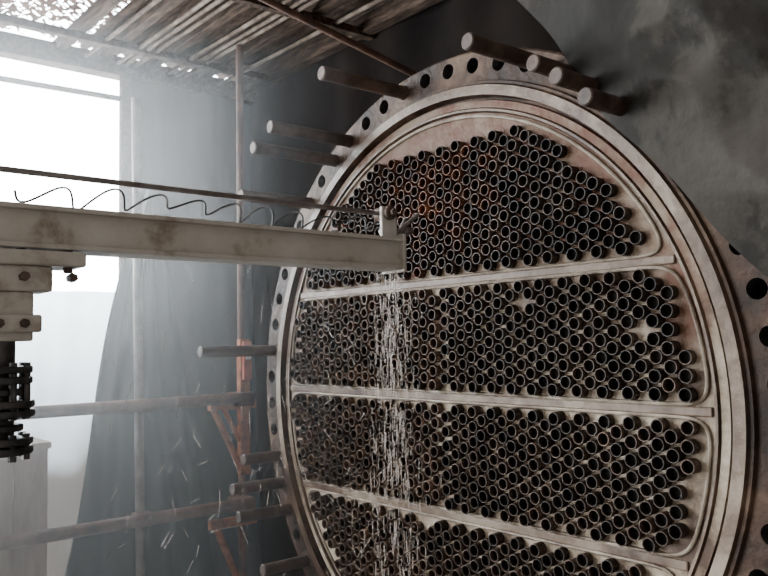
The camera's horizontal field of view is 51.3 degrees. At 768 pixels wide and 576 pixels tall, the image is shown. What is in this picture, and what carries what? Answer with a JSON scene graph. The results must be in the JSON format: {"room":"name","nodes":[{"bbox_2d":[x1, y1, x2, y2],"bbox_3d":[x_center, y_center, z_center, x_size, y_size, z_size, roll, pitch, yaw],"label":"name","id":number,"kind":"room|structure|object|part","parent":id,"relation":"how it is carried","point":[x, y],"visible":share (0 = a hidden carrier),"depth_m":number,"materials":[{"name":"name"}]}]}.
{"room":"industrial hall","nodes":[
{"label":"industrial hall","id":0,"kind":"room"},
{"bbox_2d":[133,80,261,575],"bbox_3d":[-0.970,0.411,4.242,0.850,3.100,0.038,2,-5,-40],"label":"wall","id":1,"kind":"structure","parent":0,"point":[188,139],"depth_m":4.30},
{"bbox_2d":[0,30,254,278],"bbox_3d":[-2.051,0.360,3.354,3.450,3.120,0.110,2,-5,-40],"label":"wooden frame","id":2,"kind":"structure","parent":1,"relation":"in","point":[13,46],"depth_m":3.99,"materials":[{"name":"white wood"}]},
{"bbox_2d":[14,291,114,575],"bbox_3d":[-2.253,0.942,3.014,2.540,1.920,0.064,2,-5,-40],"label":"plastic sheet","id":3,"kind":"object","parent":2,"relation":"attached to","point":[65,356],"visible":0.47,"depth_m":3.71,"materials":[{"name":"white plastic"}]},
{"bbox_2d":[251,0,561,575],"bbox_3d":[0.818,0.255,2.601,0.060,3.120,4.980,2,-5,-40],"label":"wall","id":4,"kind":"structure","parent":0,"point":[434,34],"depth_m":4.06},
{"bbox_2d":[0,0,442,94],"bbox_3d":[-1.136,-1.270,2.317,3.440,0.095,3.040,2,-5,-40],"label":"rafters","id":5,"kind":"object","parent":4,"relation":"attached to","point":[365,27],"visible":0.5,"depth_m":3.65,"materials":[{"name":"brown wood"}]},
{"bbox_2d":[0,0,131,44],"bbox_3d":[-1.502,-1.345,2.025,2.500,0.020,3.050,2,-5,-40],"label":"sheet","id":6,"kind":"object","parent":5,"relation":"on","point":[12,8],"visible":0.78,"depth_m":3.57,"materials":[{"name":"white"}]},
{"bbox_2d":[84,0,383,86],"bbox_3d":[-0.225,-1.213,3.010,0.770,0.020,2.950,2,-5,-40],"label":"roof laths","id":7,"kind":"structure","parent":5,"relation":"attached to","point":[153,3],"depth_m":3.63,"materials":[{"name":"brown wood"}]},
{"bbox_2d":[79,0,389,81],"bbox_3d":[-0.164,-1.293,3.152,1.000,0.024,3.080,2,-5,-40],"label":"wooden planks","id":8,"kind":"object","parent":5,"relation":"on","point":[133,7],"visible":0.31,"depth_m":3.81,"materials":[{"name":"brown wood"}]},
{"bbox_2d":[517,0,767,276],"bbox_3d":[0.703,-0.569,1.337,0.174,1.603,1.965,2,-5,-34],"label":"smoke","id":9,"kind":"object","parent":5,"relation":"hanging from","point":[691,76],"visible":1,"depth_m":1.54},
{"bbox_3d":[-0.623,1.769,0.898,5.200,0.080,7.200,2,-5,-40],"label":"floor","id":10,"kind":"structure","parent":0,"visible":0},
{"bbox_2d":[0,438,51,575],"bbox_3d":[-1.631,1.249,3.017,0.640,1.285,0.250,2,-5,-40],"label":"container","id":11,"kind":"object","parent":10,"relation":"on","point":[23,483],"visible":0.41,"depth_m":3.10,"materials":[{"name":"white plastic"}]},
{"bbox_2d":[65,184,214,575],"bbox_3d":[-1.198,0.705,3.796,1.034,2.440,0.089,2,-5,-40],"label":"tarpaulin","id":12,"kind":"object","parent":10,"relation":"on","point":[172,474],"visible":0.66,"depth_m":3.84,"materials":[{"name":"grey fabric"}]},
{"bbox_2d":[0,0,416,575],"bbox_3d":[-1.256,0.307,2.596,3.104,3.094,0.834,2,-5,-40],"label":"scaffolding","id":13,"kind":"object","parent":10,"relation":"on","point":[242,400],"visible":0.88,"depth_m":3.32,"materials":[{"name":"red metal"}]},
{"bbox_3d":[-0.666,0.795,3.528,0.230,1.135,0.035,2,-5,-40],"label":"bracket frame","id":14,"kind":"part","parent":13,"relation":"part of","materials":[{"name":"red metal"}]},
{"bbox_2d":[0,166,419,462],"bbox_3d":[-0.691,0.765,1.280,2.124,1.979,0.400,2,-5,-40],"label":"machine","id":15,"kind":"object","parent":10,"relation":"on","point":[37,240],"visible":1,"depth_m":1.49,"materials":[{"name":"paint"}]},
{"bbox_3d":[-0.760,-0.210,1.304,1.990,0.017,0.011,2,-5,-40],"label":"guide rod","id":16,"kind":"part","parent":15,"relation":"part of","materials":[{"name":"metal"}]},
{"bbox_2d":[197,32,767,575],"bbox_3d":[0.295,0.582,2.283,0.930,2.445,1.890,2,-5,-40],"label":"vessel","id":17,"kind":"object","parent":10,"relation":"on","point":[565,373],"visible":0.94,"depth_m":2.01,"materials":[{"name":"metal"}]}
]}

